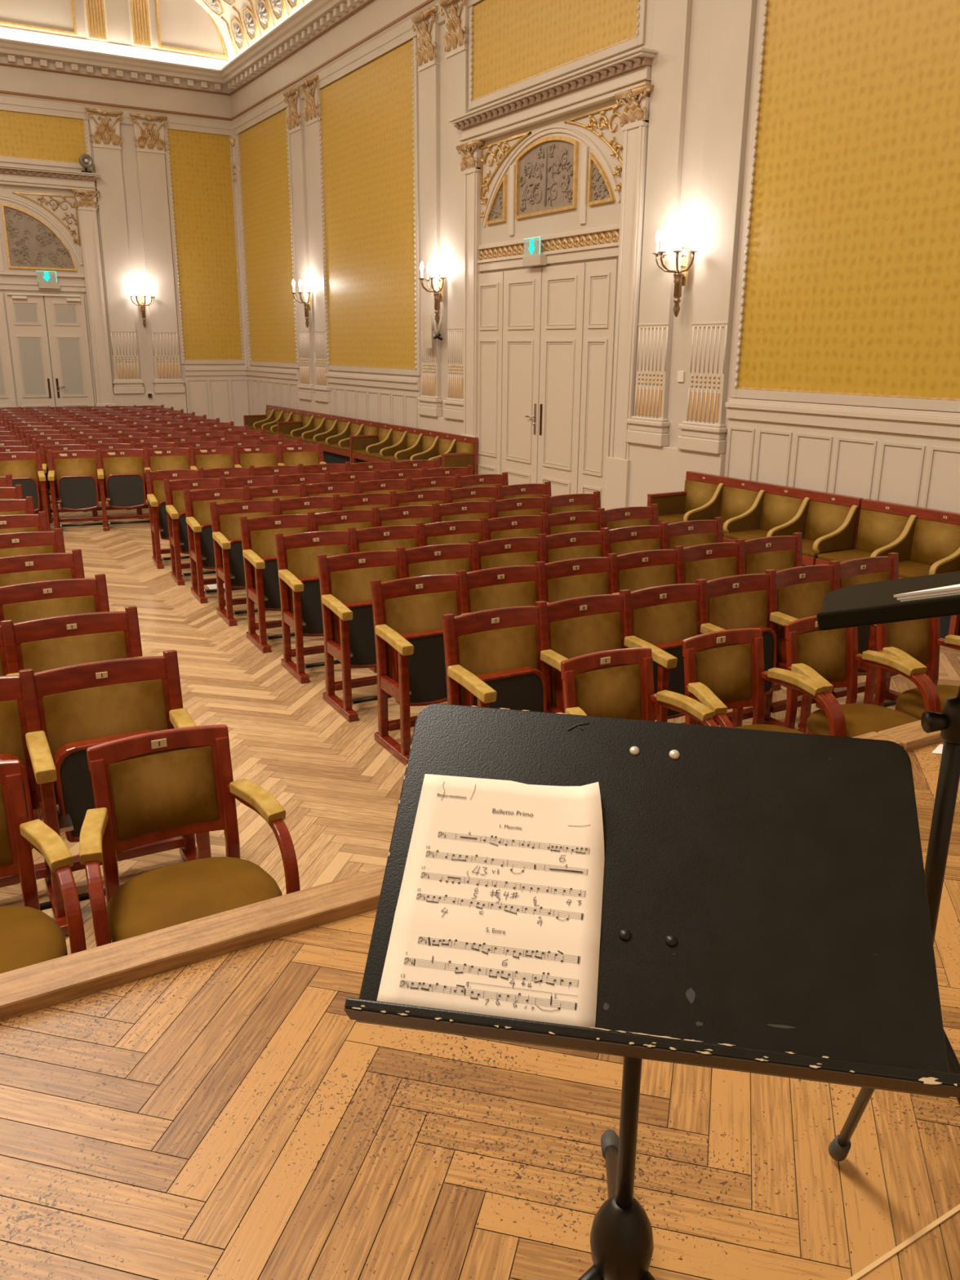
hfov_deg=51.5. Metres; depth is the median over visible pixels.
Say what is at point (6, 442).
seat
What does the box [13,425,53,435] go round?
seat
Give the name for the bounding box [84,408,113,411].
seat
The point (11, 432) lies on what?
seat
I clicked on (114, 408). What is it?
seat
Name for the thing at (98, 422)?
seat
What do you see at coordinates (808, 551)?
seat cushion
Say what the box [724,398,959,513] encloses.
wainscoting
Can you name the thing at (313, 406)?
plinth
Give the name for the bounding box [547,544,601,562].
cushion
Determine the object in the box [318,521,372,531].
cushion
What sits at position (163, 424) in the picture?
seat
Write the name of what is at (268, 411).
cushion
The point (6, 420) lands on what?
seat
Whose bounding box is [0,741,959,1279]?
stage platform
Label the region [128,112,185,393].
pilaster
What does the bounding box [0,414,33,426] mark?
seat
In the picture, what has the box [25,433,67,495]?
seat
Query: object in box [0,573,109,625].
seat
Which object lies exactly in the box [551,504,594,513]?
cushion
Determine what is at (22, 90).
trim
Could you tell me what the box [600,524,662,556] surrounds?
seat
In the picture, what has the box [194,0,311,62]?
cove
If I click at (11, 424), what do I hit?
seat
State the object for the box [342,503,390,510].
cushion
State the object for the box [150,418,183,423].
seat
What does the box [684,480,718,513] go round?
cushion
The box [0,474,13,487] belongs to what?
seat
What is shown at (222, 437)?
seat
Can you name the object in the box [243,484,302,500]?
seat
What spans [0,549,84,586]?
seat
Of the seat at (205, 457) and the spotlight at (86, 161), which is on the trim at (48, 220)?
the spotlight at (86, 161)
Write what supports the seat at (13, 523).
on the floor
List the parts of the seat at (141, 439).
post, rail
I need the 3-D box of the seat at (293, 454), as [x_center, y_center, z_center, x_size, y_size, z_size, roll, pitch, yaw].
[-2.198,-1.986,12.457,0.596,0.908,0.480,-6,18,-20]
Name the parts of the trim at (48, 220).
relief panel, gilded panel frame, spandrel frame, portal cornice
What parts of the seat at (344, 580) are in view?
post, frame, rail, armrest, leg, foot rail, tipped seat, number plate, rail, frame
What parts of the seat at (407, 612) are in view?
post, frame, rail, armrest, foot rail, leg, number plate, rail, tipped seat, frame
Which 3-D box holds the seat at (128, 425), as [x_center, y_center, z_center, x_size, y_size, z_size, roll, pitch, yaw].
[-5.166,-2.891,15.438,0.541,0.908,0.480,-6,18,-20]
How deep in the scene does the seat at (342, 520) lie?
7.53 m
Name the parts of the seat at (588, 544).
post, rail, frame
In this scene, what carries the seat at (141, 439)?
on the floor
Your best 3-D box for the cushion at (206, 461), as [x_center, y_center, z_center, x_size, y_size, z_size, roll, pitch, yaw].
[-3.250,-2.057,12.224,0.446,0.440,0.094,-6,18,-20]
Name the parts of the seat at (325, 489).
post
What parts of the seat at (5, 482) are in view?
rail, post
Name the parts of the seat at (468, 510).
post, rail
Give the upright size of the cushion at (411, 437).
0.360 m
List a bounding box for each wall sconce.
[128,284,155,327]
[291,279,311,328]
[417,261,446,324]
[652,226,697,317]
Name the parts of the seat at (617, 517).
post, rail, post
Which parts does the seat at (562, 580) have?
post, frame, number plate, rail, frame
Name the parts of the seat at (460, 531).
post, rail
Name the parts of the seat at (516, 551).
post, frame, number plate, rail, frame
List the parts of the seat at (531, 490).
post, rail, post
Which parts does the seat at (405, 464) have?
post, rail, post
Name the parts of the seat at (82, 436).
post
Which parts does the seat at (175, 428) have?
post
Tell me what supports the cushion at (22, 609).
on the seat at (24, 602)
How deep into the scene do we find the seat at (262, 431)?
14.52 m
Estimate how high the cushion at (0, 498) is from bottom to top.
0.440 m
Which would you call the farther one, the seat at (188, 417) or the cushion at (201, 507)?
the seat at (188, 417)
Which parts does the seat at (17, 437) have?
post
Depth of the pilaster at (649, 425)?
10.08 m
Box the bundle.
[893,583,959,601]
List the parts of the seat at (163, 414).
rail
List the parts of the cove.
moulding, frame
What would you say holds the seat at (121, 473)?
on the floor
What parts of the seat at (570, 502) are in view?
post, rail, post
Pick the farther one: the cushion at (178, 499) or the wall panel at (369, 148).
the wall panel at (369, 148)
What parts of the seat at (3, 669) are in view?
rail, frame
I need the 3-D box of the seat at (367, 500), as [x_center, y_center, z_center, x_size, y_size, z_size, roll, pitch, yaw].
[-0.904,-0.756,8.333,0.522,0.908,0.480,-8,18,-26]
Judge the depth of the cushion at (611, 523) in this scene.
7.80 m
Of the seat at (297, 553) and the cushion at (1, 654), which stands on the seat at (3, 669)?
the cushion at (1, 654)
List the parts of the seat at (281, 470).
post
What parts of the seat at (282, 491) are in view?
post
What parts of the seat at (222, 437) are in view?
post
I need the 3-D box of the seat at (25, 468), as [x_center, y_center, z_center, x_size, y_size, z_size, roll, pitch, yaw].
[-5.253,-1.676,11.329,0.589,0.908,0.480,-7,18,-24]
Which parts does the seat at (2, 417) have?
post, rail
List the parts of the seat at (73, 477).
armrest, post, leg, frame, rail, tipped seat, foot rail, frame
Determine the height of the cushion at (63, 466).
0.440 m
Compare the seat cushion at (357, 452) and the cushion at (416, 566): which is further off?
the seat cushion at (357, 452)
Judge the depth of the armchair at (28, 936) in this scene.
2.92 m
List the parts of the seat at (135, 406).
rail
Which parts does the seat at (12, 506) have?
rail, post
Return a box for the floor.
[0,495,959,955]
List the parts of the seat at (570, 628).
post, frame, armrest, rail, number plate, rail, frame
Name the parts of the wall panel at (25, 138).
bead moulding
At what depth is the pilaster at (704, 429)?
9.43 m
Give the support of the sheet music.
on the music stand at (765, 908)
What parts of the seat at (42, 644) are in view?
post, armrest, frame, leg, rail, number plate, frame, post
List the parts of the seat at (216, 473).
post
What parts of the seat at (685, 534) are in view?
post, rail, frame, post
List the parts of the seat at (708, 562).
post, rail, frame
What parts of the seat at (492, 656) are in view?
post, frame, armrest, leg, number plate, rail, tipped seat, frame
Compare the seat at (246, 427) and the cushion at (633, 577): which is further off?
the seat at (246, 427)
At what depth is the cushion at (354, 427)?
17.01 m
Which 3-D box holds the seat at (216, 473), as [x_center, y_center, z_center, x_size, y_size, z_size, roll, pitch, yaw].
[-2.517,-1.267,10.020,0.521,0.908,0.480,-7,18,-23]
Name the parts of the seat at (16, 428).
post, rail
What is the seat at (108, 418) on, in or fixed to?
on the floor
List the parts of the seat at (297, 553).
post, frame, rail, armrest, leg, foot rail, tipped seat, rail, frame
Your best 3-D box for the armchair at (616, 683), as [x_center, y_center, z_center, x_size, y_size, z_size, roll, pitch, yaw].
[0.649,0.542,4.053,0.632,0.874,0.622,-8,19,-27]
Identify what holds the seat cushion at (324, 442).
on the bench at (340, 436)
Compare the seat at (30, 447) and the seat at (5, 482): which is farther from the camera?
the seat at (30, 447)
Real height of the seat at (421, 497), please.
0.908 m
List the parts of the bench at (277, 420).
panel, rail, panel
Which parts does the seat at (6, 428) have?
rail, post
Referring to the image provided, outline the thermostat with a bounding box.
[677,370,684,382]
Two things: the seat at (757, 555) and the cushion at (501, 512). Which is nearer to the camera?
the seat at (757, 555)
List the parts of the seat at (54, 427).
post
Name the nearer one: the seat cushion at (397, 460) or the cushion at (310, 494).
the cushion at (310, 494)
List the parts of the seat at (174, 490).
post, rail, frame, armrest, leg, tipped seat, foot rail, rail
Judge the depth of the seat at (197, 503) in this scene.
8.57 m
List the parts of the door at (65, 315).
panel moulding, panel moulding, handle plate, handle plate, panel moulding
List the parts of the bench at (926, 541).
seat rail, rail, dark panel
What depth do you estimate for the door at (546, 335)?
12.15 m
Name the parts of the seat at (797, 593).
post, rail, armrest, foot rail, number plate, rail, leg, frame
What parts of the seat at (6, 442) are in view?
rail, post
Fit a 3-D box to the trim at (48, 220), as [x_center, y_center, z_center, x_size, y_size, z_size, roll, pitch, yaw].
[-9.064,-6.242,19.061,3.900,5.220,0.270,-9,19,-30]
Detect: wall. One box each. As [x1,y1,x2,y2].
[0,0,244,407]
[250,0,959,447]
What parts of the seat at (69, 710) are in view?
post, rail, armrest, frame, leg, hinge plate, tipped seat, rail, number plate, foot rail, frame, post, armrest, leg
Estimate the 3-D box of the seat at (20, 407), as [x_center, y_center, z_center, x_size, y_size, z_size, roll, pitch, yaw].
[-8.604,-4.049,19.262,0.541,0.908,0.480,-6,18,-20]
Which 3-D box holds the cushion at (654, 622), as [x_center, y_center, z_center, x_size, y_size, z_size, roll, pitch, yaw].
[0.975,0.027,5.293,0.433,0.440,0.094,-9,19,-28]
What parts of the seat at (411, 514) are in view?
post, rail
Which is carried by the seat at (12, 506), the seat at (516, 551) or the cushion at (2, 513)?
the cushion at (2, 513)
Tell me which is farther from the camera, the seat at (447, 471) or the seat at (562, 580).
the seat at (447, 471)
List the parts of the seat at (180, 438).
post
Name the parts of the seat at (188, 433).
post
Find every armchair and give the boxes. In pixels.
[0,759,86,973]
[79,724,300,946]
[560,647,718,726]
[682,627,840,736]
[783,615,934,737]
[873,617,959,719]
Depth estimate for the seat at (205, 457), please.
12.16 m
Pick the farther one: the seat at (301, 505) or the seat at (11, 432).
the seat at (11, 432)
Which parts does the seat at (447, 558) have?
post, frame, number plate, rail, frame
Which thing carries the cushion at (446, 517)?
on the seat at (468, 510)
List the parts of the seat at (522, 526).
post, rail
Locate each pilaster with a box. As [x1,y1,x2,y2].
[84,106,144,394]
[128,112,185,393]
[283,84,315,399]
[299,75,331,402]
[411,4,442,417]
[439,0,469,420]
[626,0,692,446]
[676,0,756,454]
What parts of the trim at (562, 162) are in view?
relief panel, gilded panel frame, relief panel, gilded panel frame, spandrel frame, portal cornice, relief panel, gilded panel frame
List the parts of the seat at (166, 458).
post, rail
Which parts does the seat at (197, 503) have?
post, frame, rail, armrest, leg, tipped seat, foot rail, rail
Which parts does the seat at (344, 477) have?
post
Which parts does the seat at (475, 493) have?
post, rail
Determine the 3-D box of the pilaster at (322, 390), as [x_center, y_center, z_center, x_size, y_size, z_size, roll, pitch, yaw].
[-2.886,-6.917,17.541,0.154,5.290,0.700,-9,19,-30]
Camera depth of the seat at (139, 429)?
14.81 m
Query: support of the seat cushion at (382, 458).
on the bench at (397, 442)
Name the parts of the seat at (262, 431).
post, rail, post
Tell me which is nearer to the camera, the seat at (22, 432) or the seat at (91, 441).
the seat at (91, 441)
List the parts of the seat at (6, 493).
rail, post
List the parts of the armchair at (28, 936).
rail, frame, rail, leg, bent arm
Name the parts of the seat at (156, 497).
post, rail, frame, armrest, leg, tipped seat, foot rail, rail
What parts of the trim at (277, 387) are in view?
dado panel moulding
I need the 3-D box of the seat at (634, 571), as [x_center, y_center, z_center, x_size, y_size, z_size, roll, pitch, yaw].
[1.092,-0.068,6.059,0.527,0.908,0.480,-9,19,-28]
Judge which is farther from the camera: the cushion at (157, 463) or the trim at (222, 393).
the trim at (222, 393)
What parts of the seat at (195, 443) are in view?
post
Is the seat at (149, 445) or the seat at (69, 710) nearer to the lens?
the seat at (69, 710)
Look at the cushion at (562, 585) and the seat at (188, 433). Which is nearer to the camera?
the cushion at (562, 585)
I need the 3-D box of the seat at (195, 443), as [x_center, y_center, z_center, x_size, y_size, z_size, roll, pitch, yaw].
[-3.589,-2.079,12.737,0.541,0.908,0.480,-6,18,-20]
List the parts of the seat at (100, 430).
post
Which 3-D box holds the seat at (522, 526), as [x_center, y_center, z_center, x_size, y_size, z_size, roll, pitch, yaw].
[0.322,-0.434,7.280,0.521,0.908,0.480,-8,18,-26]
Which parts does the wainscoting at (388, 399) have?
dado panel moulding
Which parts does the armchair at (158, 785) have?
bent arm, leg, frame, rail, number plate, rail, frame, leg, bent arm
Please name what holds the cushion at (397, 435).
on the bench at (397, 442)
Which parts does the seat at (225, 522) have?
post, frame, rail, armrest, leg, tipped seat, foot rail, rail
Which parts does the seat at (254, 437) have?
post, rail, post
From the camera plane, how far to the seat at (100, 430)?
14.63 m
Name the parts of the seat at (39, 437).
post, rail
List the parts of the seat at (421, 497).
post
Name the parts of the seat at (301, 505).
post, rail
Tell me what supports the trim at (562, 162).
attached to the wall at (701, 10)
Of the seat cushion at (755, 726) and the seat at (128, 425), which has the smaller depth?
the seat cushion at (755, 726)
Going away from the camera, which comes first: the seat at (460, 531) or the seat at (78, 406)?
the seat at (460, 531)
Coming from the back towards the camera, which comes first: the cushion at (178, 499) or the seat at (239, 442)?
the seat at (239, 442)
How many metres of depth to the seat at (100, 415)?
17.59 m
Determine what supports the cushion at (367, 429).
on the bench at (340, 436)
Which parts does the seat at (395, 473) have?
post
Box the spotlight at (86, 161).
[79,153,93,173]
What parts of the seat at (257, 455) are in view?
post, armrest, rail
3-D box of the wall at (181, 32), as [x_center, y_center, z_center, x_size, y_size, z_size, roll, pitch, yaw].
[-9.958,-8.175,18.206,11.300,9.400,0.305,-9,19,-30]
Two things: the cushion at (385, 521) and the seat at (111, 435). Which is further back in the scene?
the seat at (111, 435)
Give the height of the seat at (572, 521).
0.908 m
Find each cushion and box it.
[0,459,39,497]
[0,497,14,499]
[0,511,25,515]
[0,526,38,533]
[0,545,54,557]
[0,568,72,586]
[0,653,3,675]
[0,700,32,807]
[0,783,13,866]
[0,905,67,973]
[2,595,96,623]
[20,631,127,672]
[42,679,168,804]
[54,457,98,493]
[102,456,146,494]
[106,857,282,942]
[108,746,219,841]
[150,455,189,471]
[153,479,181,502]
[172,488,203,513]
[192,498,243,524]
[195,453,233,469]
[219,511,272,540]
[240,453,276,467]
[250,526,307,590]
[252,495,299,500]
[265,408,272,418]
[274,410,280,420]
[282,433,291,438]
[282,451,318,465]
[282,507,333,515]
[283,412,290,422]
[286,544,348,613]
[290,435,302,439]
[292,413,302,426]
[302,415,311,426]
[302,438,314,443]
[308,492,354,497]
[313,417,322,429]
[313,440,326,446]
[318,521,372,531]
[324,418,334,431]
[325,444,339,448]
[330,565,396,643]
[337,421,347,434]
[337,446,350,452]
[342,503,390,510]
[350,422,361,435]
[352,449,366,455]
[359,538,416,551]
[362,488,405,493]
[363,425,377,443]
[365,452,381,458]
[377,427,389,442]
[379,455,395,461]
[381,516,432,526]
[384,591,457,679]
[391,430,404,445]
[395,458,409,461]
[399,500,444,506]
[406,432,419,448]
[408,558,470,577]
[413,486,454,490]
[422,435,435,452]
[426,533,480,546]
[438,438,453,455]
[441,512,489,521]
[452,497,495,502]
[455,440,474,470]
[457,625,537,705]
[462,484,498,487]
[469,581,536,612]
[480,551,537,569]
[490,527,541,540]
[497,508,542,517]
[503,493,544,499]
[546,572,608,602]
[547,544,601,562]
[550,522,597,534]
[550,612,621,706]
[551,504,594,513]
[574,664,641,719]
[606,518,651,529]
[610,537,660,555]
[618,564,675,591]
[632,600,697,644]
[658,513,684,524]
[669,532,715,549]
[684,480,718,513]
[684,556,737,583]
[694,643,751,702]
[708,590,767,630]
[720,485,759,521]
[723,528,768,540]
[733,724,806,733]
[746,549,794,573]
[760,493,803,531]
[776,580,831,661]
[796,627,846,681]
[802,538,849,557]
[804,500,857,549]
[806,703,919,737]
[817,549,871,562]
[840,571,889,588]
[854,509,909,552]
[886,617,928,671]
[896,684,959,719]
[898,560,931,577]
[909,518,959,565]
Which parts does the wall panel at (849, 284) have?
bead moulding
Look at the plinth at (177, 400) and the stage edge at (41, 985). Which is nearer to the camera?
the stage edge at (41, 985)
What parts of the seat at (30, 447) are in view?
rail, post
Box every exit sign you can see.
[35,270,60,288]
[522,236,546,266]
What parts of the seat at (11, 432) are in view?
rail, post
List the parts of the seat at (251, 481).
post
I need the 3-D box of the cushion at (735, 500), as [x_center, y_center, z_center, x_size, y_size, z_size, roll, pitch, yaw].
[2.523,-1.274,9.590,0.068,0.360,0.514,-9,19,-30]
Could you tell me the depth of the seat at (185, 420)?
16.58 m
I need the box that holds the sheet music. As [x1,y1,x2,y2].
[377,773,604,1027]
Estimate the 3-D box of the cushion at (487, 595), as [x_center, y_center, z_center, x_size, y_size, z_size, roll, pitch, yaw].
[0.130,-0.101,5.704,0.434,0.440,0.094,-9,19,-28]
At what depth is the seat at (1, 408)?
19.18 m
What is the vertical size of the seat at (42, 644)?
0.908 m
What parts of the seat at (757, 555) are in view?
post, rail, frame, post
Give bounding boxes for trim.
[0,38,230,95]
[0,65,233,135]
[0,164,115,406]
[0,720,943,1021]
[183,366,249,426]
[219,0,374,95]
[231,0,483,135]
[245,366,300,414]
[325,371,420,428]
[447,47,657,510]
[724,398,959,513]
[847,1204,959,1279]
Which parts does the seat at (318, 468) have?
post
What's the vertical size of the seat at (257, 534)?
0.908 m
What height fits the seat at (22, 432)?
0.908 m
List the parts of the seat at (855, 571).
post, foot rail, rail, tipped seat, rail, leg, frame, post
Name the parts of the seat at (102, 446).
post, leg, rail, foot rail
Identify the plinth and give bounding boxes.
[113,392,186,413]
[299,399,332,414]
[419,414,463,435]
[628,442,725,506]
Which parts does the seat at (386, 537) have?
post, rail, frame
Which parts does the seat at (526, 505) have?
post, rail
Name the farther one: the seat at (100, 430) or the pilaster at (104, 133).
the pilaster at (104, 133)
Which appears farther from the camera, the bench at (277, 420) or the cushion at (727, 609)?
the bench at (277, 420)
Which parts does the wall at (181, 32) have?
gilded lunette frame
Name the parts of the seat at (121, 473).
armrest, post, leg, frame, rail, tipped seat, foot rail, frame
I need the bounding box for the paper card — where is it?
[931,743,942,754]
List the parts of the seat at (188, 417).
rail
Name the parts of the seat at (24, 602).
frame, number plate, rail, frame, post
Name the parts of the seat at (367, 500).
post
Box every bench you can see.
[243,404,302,434]
[282,410,381,463]
[351,422,477,475]
[647,471,863,565]
[815,498,959,639]
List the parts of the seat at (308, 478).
post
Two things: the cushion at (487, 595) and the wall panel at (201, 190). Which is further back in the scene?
the wall panel at (201, 190)
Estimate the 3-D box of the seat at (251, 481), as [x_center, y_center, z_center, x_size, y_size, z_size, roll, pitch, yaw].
[-2.127,-1.073,9.374,0.521,0.908,0.480,-7,18,-24]
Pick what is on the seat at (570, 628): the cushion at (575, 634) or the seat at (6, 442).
the cushion at (575, 634)
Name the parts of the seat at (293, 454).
post, rail, post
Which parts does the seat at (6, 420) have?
post, rail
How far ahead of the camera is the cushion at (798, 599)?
5.71 m
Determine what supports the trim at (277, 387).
attached to the wall at (701, 10)
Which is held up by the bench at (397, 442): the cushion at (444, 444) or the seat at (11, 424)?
the cushion at (444, 444)
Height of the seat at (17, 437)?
0.908 m
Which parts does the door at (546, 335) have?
panel moulding, panel moulding, handle plate, handle plate, panel moulding, panel moulding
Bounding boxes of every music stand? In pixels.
[343,703,959,1279]
[816,570,959,1161]
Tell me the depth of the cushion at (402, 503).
8.62 m
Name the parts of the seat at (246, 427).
rail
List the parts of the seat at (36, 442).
post, rail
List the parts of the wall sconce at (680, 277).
bulb, bulb, arm, bulb, arm, arm, bulb, torch stem, wall plate, arm, bulb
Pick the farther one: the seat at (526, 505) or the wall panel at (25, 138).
the wall panel at (25, 138)
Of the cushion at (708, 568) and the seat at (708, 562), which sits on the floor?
the seat at (708, 562)
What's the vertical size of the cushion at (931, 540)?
0.360 m
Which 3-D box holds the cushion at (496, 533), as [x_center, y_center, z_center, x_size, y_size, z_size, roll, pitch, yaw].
[0.264,-0.604,7.408,0.429,0.440,0.094,-8,18,-26]
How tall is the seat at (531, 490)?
0.908 m
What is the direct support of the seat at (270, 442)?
on the floor
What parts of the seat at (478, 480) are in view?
post, rail, post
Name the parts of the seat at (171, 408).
rail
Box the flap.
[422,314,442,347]
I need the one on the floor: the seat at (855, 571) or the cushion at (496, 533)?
the seat at (855, 571)
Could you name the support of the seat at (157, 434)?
on the floor
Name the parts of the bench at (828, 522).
panel, seat rail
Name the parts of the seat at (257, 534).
post, frame, rail, armrest, leg, foot rail, tipped seat, rail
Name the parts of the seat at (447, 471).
post, post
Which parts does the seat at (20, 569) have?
number plate, rail, frame, post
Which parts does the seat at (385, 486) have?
post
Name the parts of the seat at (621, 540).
post, rail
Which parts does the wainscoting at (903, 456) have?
dado panel moulding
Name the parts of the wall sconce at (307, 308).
torch stem, wall plate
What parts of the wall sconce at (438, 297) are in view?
bulb, bulb, arm, bulb, arm, torch stem, arm, wall plate, bulb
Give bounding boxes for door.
[0,293,94,407]
[477,258,617,507]
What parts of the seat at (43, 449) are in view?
armrest, post, frame, leg, rail, foot rail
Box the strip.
[228,134,250,368]
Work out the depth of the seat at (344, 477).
9.85 m
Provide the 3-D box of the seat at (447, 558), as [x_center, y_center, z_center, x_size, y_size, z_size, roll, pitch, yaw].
[-0.195,-0.118,6.196,0.523,0.908,0.480,-8,19,-27]
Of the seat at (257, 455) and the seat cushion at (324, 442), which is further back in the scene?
the seat cushion at (324, 442)
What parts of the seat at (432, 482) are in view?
post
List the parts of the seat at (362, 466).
post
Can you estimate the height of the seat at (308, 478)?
0.908 m
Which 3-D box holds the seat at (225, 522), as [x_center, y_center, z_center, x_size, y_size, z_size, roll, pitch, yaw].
[-1.814,-0.633,7.894,0.522,0.908,0.480,-8,18,-26]
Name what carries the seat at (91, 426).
on the floor
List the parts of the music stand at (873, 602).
tripod leg, clamp knob, tripod leg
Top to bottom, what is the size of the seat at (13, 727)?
0.908 m
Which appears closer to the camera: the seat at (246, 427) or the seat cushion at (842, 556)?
the seat cushion at (842, 556)
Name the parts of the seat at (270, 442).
post, rail, post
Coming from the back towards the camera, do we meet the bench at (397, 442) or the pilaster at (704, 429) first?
the bench at (397, 442)
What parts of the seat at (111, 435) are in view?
post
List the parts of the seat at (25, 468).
rail, tipped seat, frame, post, armrest, leg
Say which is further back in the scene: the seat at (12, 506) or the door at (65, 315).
the door at (65, 315)
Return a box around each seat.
[0,407,18,409]
[0,409,23,413]
[0,412,28,416]
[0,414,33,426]
[0,425,8,431]
[0,429,14,435]
[0,434,20,440]
[0,439,35,514]
[0,444,41,514]
[0,449,51,531]
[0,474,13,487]
[0,484,23,499]
[0,496,35,515]
[0,511,48,533]
[0,528,65,557]
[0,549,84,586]
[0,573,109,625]
[0,605,143,819]
[0,625,8,675]
[0,675,52,910]
[4,417,39,431]
[8,421,45,431]
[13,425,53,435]
[18,406,48,409]
[18,649,211,936]
[19,429,60,440]
[22,408,53,413]
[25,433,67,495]
[27,411,59,415]
[31,438,76,511]
[33,414,66,418]
[39,417,73,422]
[39,444,92,523]
[44,421,81,426]
[47,449,102,528]
[48,405,77,409]
[52,424,89,430]
[53,408,84,412]
[59,411,91,415]
[59,428,98,434]
[66,413,98,417]
[67,432,108,439]
[73,417,106,422]
[75,437,119,511]
[77,405,106,408]
[80,420,116,425]
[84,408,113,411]
[85,443,137,520]
[89,423,126,429]
[90,410,121,414]
[96,448,150,531]
[98,413,130,417]
[98,427,137,433]
[106,405,133,408]
[106,416,140,421]
[108,431,148,438]
[113,407,142,411]
[115,419,151,424]
[119,436,160,499]
[121,409,151,413]
[125,422,162,428]
[130,413,161,417]
[130,441,174,519]
[133,404,164,408]
[137,426,174,432]
[139,415,172,420]
[142,406,173,410]
[142,447,191,524]
[145,469,199,568]
[147,431,186,437]
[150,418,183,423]
[151,408,183,413]
[160,435,201,442]
[161,412,195,416]
[161,422,196,427]
[163,478,221,585]
[171,414,206,419]
[173,426,210,431]
[173,440,217,448]
[183,417,219,423]
[183,488,245,603]
[186,430,225,436]
[188,445,235,469]
[196,421,234,426]
[198,467,249,478]
[200,435,240,441]
[209,425,248,431]
[209,500,275,626]
[216,440,258,446]
[219,475,275,488]
[224,428,265,435]
[233,444,278,467]
[239,514,310,653]
[240,432,283,439]
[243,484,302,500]
[248,465,298,475]
[257,437,302,445]
[272,496,335,515]
[273,473,326,485]
[274,530,351,683]
[276,442,326,465]
[297,463,346,474]
[299,482,355,497]
[307,509,373,637]
[317,550,399,721]
[324,471,375,482]
[333,493,391,511]
[345,462,391,471]
[347,524,418,672]
[354,479,407,493]
[370,573,461,766]
[371,505,434,527]
[374,469,422,479]
[390,457,439,470]
[390,489,446,506]
[395,543,472,706]
[405,476,456,491]
[416,520,483,546]
[422,465,472,477]
[431,501,491,522]
[441,605,546,712]
[444,486,497,503]
[454,471,508,488]
[456,564,538,614]
[469,537,540,571]
[480,515,542,541]
[488,497,545,518]
[495,481,551,500]
[534,556,611,603]
[535,594,624,713]
[537,530,603,564]
[540,511,599,535]
[542,491,600,514]
[597,503,658,529]
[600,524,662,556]
[607,549,677,594]
[619,582,700,724]
[659,516,723,549]
[674,542,738,583]
[695,573,777,727]
[735,532,802,690]
[763,564,833,733]
[815,552,942,708]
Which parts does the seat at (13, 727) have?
rail, foot rail, tipped seat, frame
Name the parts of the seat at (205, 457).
post, armrest, rail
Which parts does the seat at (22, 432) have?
post, rail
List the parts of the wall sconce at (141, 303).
wall plate, torch stem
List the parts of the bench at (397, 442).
dark panel, seat rail, panel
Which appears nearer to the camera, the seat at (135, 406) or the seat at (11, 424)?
the seat at (11, 424)
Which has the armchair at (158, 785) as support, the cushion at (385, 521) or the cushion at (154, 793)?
the cushion at (154, 793)
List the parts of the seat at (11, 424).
post, rail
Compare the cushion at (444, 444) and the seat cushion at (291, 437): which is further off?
the seat cushion at (291, 437)
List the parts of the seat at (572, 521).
post, rail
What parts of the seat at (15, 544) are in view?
number plate, rail, frame, post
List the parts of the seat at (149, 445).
post, leg, foot rail, rail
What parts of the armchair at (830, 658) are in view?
leg, rail, seat frame, bent arm, rail, frame, leg, bent arm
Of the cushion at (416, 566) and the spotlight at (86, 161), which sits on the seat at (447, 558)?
the cushion at (416, 566)
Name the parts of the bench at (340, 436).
seat rail, dark panel, rail, panel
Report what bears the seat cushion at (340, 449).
on the bench at (340, 436)
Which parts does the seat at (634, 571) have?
post, frame, number plate, rail, frame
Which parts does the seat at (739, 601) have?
post, armrest, number plate, leg, rail, foot rail, tipped seat, frame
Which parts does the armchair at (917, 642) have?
leg, seat frame, rail, bent arm, frame, leg, bent arm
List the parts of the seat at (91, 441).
post, rail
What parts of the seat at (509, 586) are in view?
post, frame, number plate, rail, frame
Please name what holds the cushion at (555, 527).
on the seat at (572, 521)
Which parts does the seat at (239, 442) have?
post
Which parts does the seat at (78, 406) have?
rail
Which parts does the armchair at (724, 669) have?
leg, bent arm, number plate, rail, rail, frame, leg, bent arm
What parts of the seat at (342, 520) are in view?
post, rail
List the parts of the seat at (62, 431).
post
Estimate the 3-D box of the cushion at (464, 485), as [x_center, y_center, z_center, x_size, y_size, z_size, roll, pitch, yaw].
[0.024,-1.304,9.767,0.432,0.440,0.094,-7,18,-25]
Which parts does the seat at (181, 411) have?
rail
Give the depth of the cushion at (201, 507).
8.59 m
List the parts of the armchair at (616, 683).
leg, number plate, rail, frame, leg, bent arm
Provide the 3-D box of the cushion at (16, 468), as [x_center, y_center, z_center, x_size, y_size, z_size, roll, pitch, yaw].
[-5.329,-1.843,11.449,0.441,0.440,0.094,-7,18,-24]
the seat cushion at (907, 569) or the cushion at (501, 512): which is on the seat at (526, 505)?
the cushion at (501, 512)
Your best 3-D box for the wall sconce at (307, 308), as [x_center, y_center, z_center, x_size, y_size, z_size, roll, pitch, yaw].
[-3.252,-6.107,18.080,0.358,0.825,0.536,-9,19,-30]
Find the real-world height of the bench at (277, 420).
0.885 m
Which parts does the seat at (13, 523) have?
number plate, rail, post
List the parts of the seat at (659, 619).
post, frame, armrest, rail, leg, number plate, rail, tipped seat, frame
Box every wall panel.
[0,110,93,169]
[164,128,244,364]
[236,106,300,368]
[318,36,420,375]
[468,0,646,110]
[729,0,959,412]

